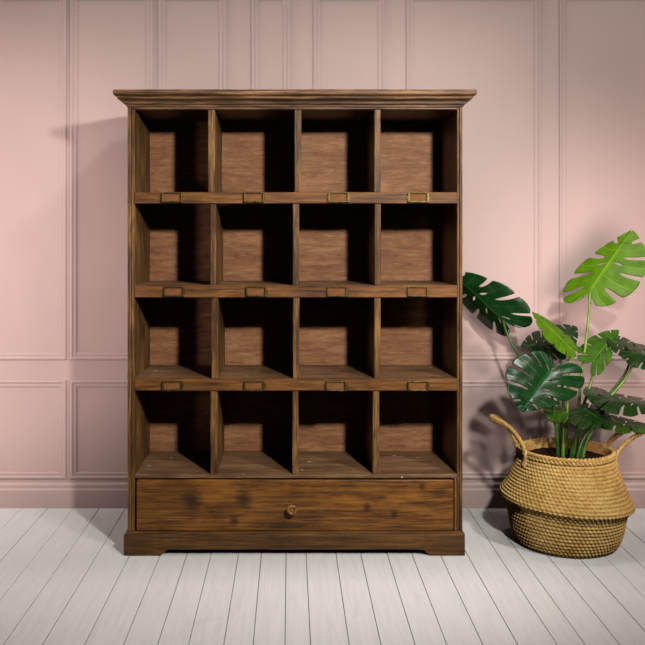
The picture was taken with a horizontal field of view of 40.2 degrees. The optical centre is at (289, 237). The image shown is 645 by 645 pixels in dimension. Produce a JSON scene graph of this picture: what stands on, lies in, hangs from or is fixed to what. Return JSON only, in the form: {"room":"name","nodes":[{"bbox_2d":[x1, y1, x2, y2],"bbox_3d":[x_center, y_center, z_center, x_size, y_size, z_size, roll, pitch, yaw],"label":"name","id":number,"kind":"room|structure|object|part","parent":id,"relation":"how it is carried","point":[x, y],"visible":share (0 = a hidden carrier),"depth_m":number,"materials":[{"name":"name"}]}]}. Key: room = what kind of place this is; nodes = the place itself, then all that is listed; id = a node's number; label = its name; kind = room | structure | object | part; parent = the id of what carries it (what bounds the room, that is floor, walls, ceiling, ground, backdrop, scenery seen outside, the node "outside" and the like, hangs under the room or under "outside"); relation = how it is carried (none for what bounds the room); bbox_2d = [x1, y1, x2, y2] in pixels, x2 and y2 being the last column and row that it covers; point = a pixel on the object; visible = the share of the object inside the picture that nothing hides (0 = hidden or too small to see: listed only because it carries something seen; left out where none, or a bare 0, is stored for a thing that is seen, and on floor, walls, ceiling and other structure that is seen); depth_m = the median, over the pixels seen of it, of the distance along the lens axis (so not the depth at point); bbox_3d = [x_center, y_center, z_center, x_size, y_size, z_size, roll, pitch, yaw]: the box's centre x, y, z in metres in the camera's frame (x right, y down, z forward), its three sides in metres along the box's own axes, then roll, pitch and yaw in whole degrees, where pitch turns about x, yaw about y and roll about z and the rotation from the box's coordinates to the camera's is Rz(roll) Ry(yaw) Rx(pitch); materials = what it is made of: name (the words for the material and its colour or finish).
{"room":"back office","nodes":[
{"label":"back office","id":0,"kind":"room"},
{"bbox_2d":[0,0,644,481],"bbox_3d":[0.000,-0.371,3.220,6.400,2.720,0.100,0,0,0],"label":"wall","id":1,"kind":"structure","parent":0,"point":[486,46],"depth_m":3.17,"materials":[{"name":"pink paint"}]},
{"bbox_2d":[0,0,65,359],"bbox_3d":[-1.064,-0.223,3.167,0.517,1.326,0.006,0,0,0],"label":"trim","id":2,"kind":"structure","parent":1,"relation":"attached to","point":[61,355],"depth_m":3.17,"materials":[{"name":"pink paint"}]},
{"bbox_2d":[0,380,65,478],"bbox_3d":[-1.064,0.690,3.167,0.517,0.357,0.006,0,0,0],"label":"trim","id":3,"kind":"structure","parent":1,"relation":"attached to","point":[61,384],"depth_m":3.17,"materials":[{"name":"pink paint"}]},
{"bbox_2d":[70,380,127,478],"bbox_3d":[-0.643,0.690,3.167,0.299,0.357,0.006,0,0,0],"label":"trim","id":4,"kind":"structure","parent":1,"relation":"attached to","point":[74,384],"depth_m":3.17,"materials":[{"name":"pink paint"}]},
{"bbox_2d":[70,0,152,359],"bbox_3d":[-0.643,-0.223,3.167,0.299,1.326,0.006,0,0,0],"label":"trim","id":5,"kind":"structure","parent":1,"relation":"attached to","point":[74,355],"depth_m":3.17,"materials":[{"name":"pink paint"}]},
{"bbox_2d":[158,0,225,88],"bbox_3d":[-0.353,-0.223,3.167,0.245,1.326,0.006,0,0,0],"label":"trim","id":6,"kind":"structure","parent":1,"relation":"attached to","point":[161,3],"depth_m":3.17,"materials":[{"name":"pink paint"}]},
{"bbox_2d":[251,0,289,88],"bbox_3d":[-0.070,-0.223,3.167,0.140,1.326,0.006,0,0,0],"label":"trim","id":7,"kind":"structure","parent":1,"relation":"attached to","point":[254,3],"depth_m":3.17,"materials":[{"name":"pink paint"}]},
{"bbox_2d":[0,482,644,507],"bbox_3d":[0.000,0.924,3.162,6.400,0.090,0.016,0,0,0],"label":"baseboard","id":8,"kind":"structure","parent":1,"relation":"attached to","point":[12,494],"depth_m":3.15,"materials":[{"name":"pink paint"}]},
{"bbox_2d":[313,0,384,88],"bbox_3d":[0.212,-0.223,3.167,0.259,1.326,0.006,0,0,0],"label":"trim","id":9,"kind":"structure","parent":1,"relation":"attached to","point":[316,3],"depth_m":3.17,"materials":[{"name":"pink paint"}]},
{"bbox_2d":[406,0,540,359],"bbox_3d":[0.661,-0.223,3.167,0.486,1.326,0.006,0,0,0],"label":"trim","id":10,"kind":"structure","parent":1,"relation":"attached to","point":[409,3],"depth_m":3.17,"materials":[{"name":"pink paint"}]},
{"bbox_2d":[462,380,540,478],"bbox_3d":[0.661,0.690,3.167,0.486,0.357,0.006,0,0,0],"label":"trim","id":11,"kind":"structure","parent":1,"relation":"attached to","point":[465,383],"depth_m":3.17,"materials":[{"name":"pink paint"}]},
{"bbox_2d":[559,0,628,359],"bbox_3d":[1.223,-0.223,3.167,0.508,1.326,0.006,0,0,0],"label":"trim","id":12,"kind":"structure","parent":1,"relation":"attached to","point":[562,3],"depth_m":3.17,"materials":[{"name":"pink paint"}]},
{"bbox_2d":[559,380,644,478],"bbox_3d":[1.223,0.690,3.167,0.508,0.357,0.006,0,0,0],"label":"trim","id":13,"kind":"structure","parent":1,"relation":"attached to","point":[596,383],"depth_m":3.17,"materials":[{"name":"pink paint"}]},
{"bbox_2d":[0,508,644,644],"bbox_3d":[0.000,0.984,1.235,6.400,0.030,3.870,0,0,0],"label":"floor","id":14,"kind":"structure","parent":0,"point":[66,576],"depth_m":2.41,"materials":[{"name":"white wood"}]},
{"bbox_2d":[113,89,476,555],"bbox_3d":[0.015,0.259,2.848,1.103,1.419,0.375,0,0,0],"label":"cabinet","id":15,"kind":"object","parent":14,"relation":"on","point":[295,255],"visible":1,"depth_m":2.91,"materials":[{"name":"brown wood"}]},
{"bbox_3d":[-0.488,0.248,2.868,0.022,1.319,0.335,0,0,0],"label":"panel","id":16,"kind":"part","parent":15,"relation":"part of","materials":[{"name":"brown wood"}]},
{"bbox_3d":[0.006,0.827,2.683,0.032,0.032,0.031,0,0,0],"label":"knob","id":17,"kind":"part","parent":15,"relation":"part of","materials":[{"name":"brown wood"}]},
{"bbox_3d":[0.015,0.902,2.859,1.037,0.008,0.352,0,0,0],"label":"plinth moulding","id":18,"kind":"part","parent":15,"relation":"part of","materials":[{"name":"brown wood"}]},
{"bbox_3d":[0.015,-0.426,2.848,1.103,0.050,0.375,0,0,0],"label":"cornice","id":19,"kind":"part","parent":15,"relation":"part of","materials":[{"name":"brown wood"}]},
{"bbox_2d":[137,281,453,284],"bbox_3d":[0.018,0.153,2.859,0.989,0.016,0.282,0,0,0],"label":"shelf","id":20,"kind":"object","parent":15,"relation":"attached to","point":[138,282],"depth_m":2.81,"materials":[{"name":"brown wood"}]},
{"bbox_3d":[0.016,0.820,2.842,0.973,0.155,0.286,0,0,0],"label":"drawer","id":21,"kind":"part","parent":15,"relation":"part of","materials":[{"name":"brown wood"}]},
{"bbox_3d":[0.017,0.254,3.006,1.007,1.330,0.012,0,0,0],"label":"panel","id":22,"kind":"part","parent":15,"relation":"part of","materials":[{"name":"brown wood"}]},
{"bbox_3d":[0.018,-0.401,2.851,0.990,0.012,0.298,0,0,0],"label":"rail","id":23,"kind":"part","parent":15,"relation":"part of","materials":[{"name":"brown wood"}]},
{"bbox_3d":[0.018,0.450,2.708,0.989,0.036,0.019,0,0,0],"label":"shelf rail","id":24,"kind":"part","parent":15,"relation":"part of","materials":[{"name":"brown wood"}]},
{"bbox_3d":[0.018,0.164,2.708,0.989,0.037,0.019,0,0,0],"label":"shelf rail","id":25,"kind":"part","parent":15,"relation":"part of","materials":[{"name":"brown wood"}]},
{"bbox_3d":[0.018,-0.123,2.708,0.989,0.034,0.019,0,0,0],"label":"shelf rail","id":26,"kind":"part","parent":15,"relation":"part of","materials":[{"name":"brown wood"}]},
{"bbox_2d":[136,365,455,377],"bbox_3d":[0.018,0.440,2.859,0.989,0.016,0.282,0,0,0],"label":"shelf","id":27,"kind":"object","parent":15,"relation":"attached to","point":[146,371],"depth_m":2.84,"materials":[{"name":"brown wood"}]},
{"bbox_2d":[135,451,456,477],"bbox_3d":[0.018,0.732,2.850,0.989,0.011,0.299,0,0,0],"label":"shelf","id":28,"kind":"object","parent":15,"relation":"attached to","point":[153,464],"depth_m":2.81,"materials":[{"name":"brown wood"}]},
{"bbox_3d":[0.521,0.248,2.868,0.016,1.319,0.335,0,0,0],"label":"panel","id":29,"kind":"part","parent":15,"relation":"part of","materials":[{"name":"brown wood"}]},
{"bbox_2d":[489,414,644,557],"bbox_3d":[0.882,0.765,2.808,0.419,0.403,0.411,0,0,-44],"label":"basket","id":30,"kind":"object","parent":14,"relation":"on","point":[580,508],"visible":0.91,"depth_m":2.67,"materials":[{"name":"beige wicker"}]},
{"bbox_3d":[0.691,0.642,2.805,0.113,0.157,0.112,0,0,0],"label":"handle","id":31,"kind":"part","parent":30,"relation":"part of","materials":[{"name":"beige wicker"}]},
{"bbox_2d":[529,448,603,458],"bbox_3d":[0.879,0.714,2.805,0.272,0.030,0.272,0,0,0],"label":"potting soil","id":32,"kind":"object","parent":30,"relation":"in","point":[551,452],"visible":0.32,"depth_m":2.86,"materials":[{"name":"brown soil"}]},
{"bbox_2d":[462,230,644,458],"bbox_3d":[0.874,0.336,2.859,0.666,0.723,0.446,0,0,0],"label":"monstera plant","id":33,"kind":"object","parent":32,"relation":"in","point":[607,275],"visible":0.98,"depth_m":2.82,"materials":[{"name":"green plant"}]},
{"bbox_3d":[0.799,0.487,2.902,0.018,0.420,0.226,0,0,-42],"label":"stem","id":34,"kind":"part","parent":33,"relation":"part of","materials":[{"name":"green plant"}]},
{"bbox_3d":[0.824,0.549,2.749,0.019,0.296,0.069,0,0,36],"label":"stem","id":35,"kind":"part","parent":33,"relation":"part of","materials":[{"name":"green plant"}]},
{"bbox_3d":[0.882,0.525,2.904,0.011,0.343,0.082,0,0,-13],"label":"stem","id":36,"kind":"part","parent":33,"relation":"part of","materials":[{"name":"green plant"}]},
{"bbox_3d":[0.906,0.520,2.924,0.011,0.353,0.100,0,0,8],"label":"stem","id":37,"kind":"part","parent":33,"relation":"part of","materials":[{"name":"green plant"}]},
{"bbox_3d":[0.868,0.625,2.788,0.011,0.143,0.031,0,0,30],"label":"stem","id":38,"kind":"part","parent":33,"relation":"part of","materials":[{"name":"green plant"}]},
{"bbox_3d":[0.894,0.524,2.835,0.028,0.345,0.011,0,0,-37],"label":"stem","id":39,"kind":"part","parent":33,"relation":"part of","materials":[{"name":"green plant"}]},
{"bbox_3d":[0.895,0.615,2.750,0.046,0.165,0.011,0,0,36],"label":"stem","id":40,"kind":"part","parent":33,"relation":"part of","materials":[{"name":"green plant"}]},
{"bbox_3d":[0.953,0.600,2.774,0.132,0.195,0.011,0,0,-23],"label":"stem","id":41,"kind":"part","parent":33,"relation":"part of","materials":[{"name":"green plant"}]},
{"bbox_3d":[0.937,0.544,2.804,0.089,0.306,0.011,0,0,-21],"label":"stem","id":42,"kind":"part","parent":33,"relation":"part of","materials":[{"name":"green plant"}]},
{"bbox_3d":[0.950,0.434,2.849,0.062,0.524,0.011,0,0,-22],"label":"stem","id":43,"kind":"part","parent":33,"relation":"part of","materials":[{"name":"green plant"}]},
{"bbox_3d":[0.952,0.633,2.796,0.058,0.128,0.011,0,0,-14],"label":"stem","id":44,"kind":"part","parent":33,"relation":"part of","materials":[{"name":"green plant"}]},
{"bbox_3d":[0.950,0.598,2.766,0.085,0.199,0.019,0,0,0],"label":"stem","id":45,"kind":"part","parent":33,"relation":"part of","materials":[{"name":"green plant"}]},
{"bbox_3d":[1.003,0.530,2.794,0.186,0.335,0.011,0,0,-3],"label":"stem","id":46,"kind":"part","parent":33,"relation":"part of","materials":[{"name":"green plant"}]},
{"bbox_3d":[1.016,0.529,2.834,0.172,0.336,0.011,0,0,-3],"label":"stem","id":47,"kind":"part","parent":33,"relation":"part of","materials":[{"name":"green plant"}]},
{"bbox_3d":[1.088,0.656,2.805,0.155,0.129,0.112,0,0,0],"label":"handle","id":48,"kind":"part","parent":30,"relation":"part of","materials":[{"name":"beige wicker"}]}
]}

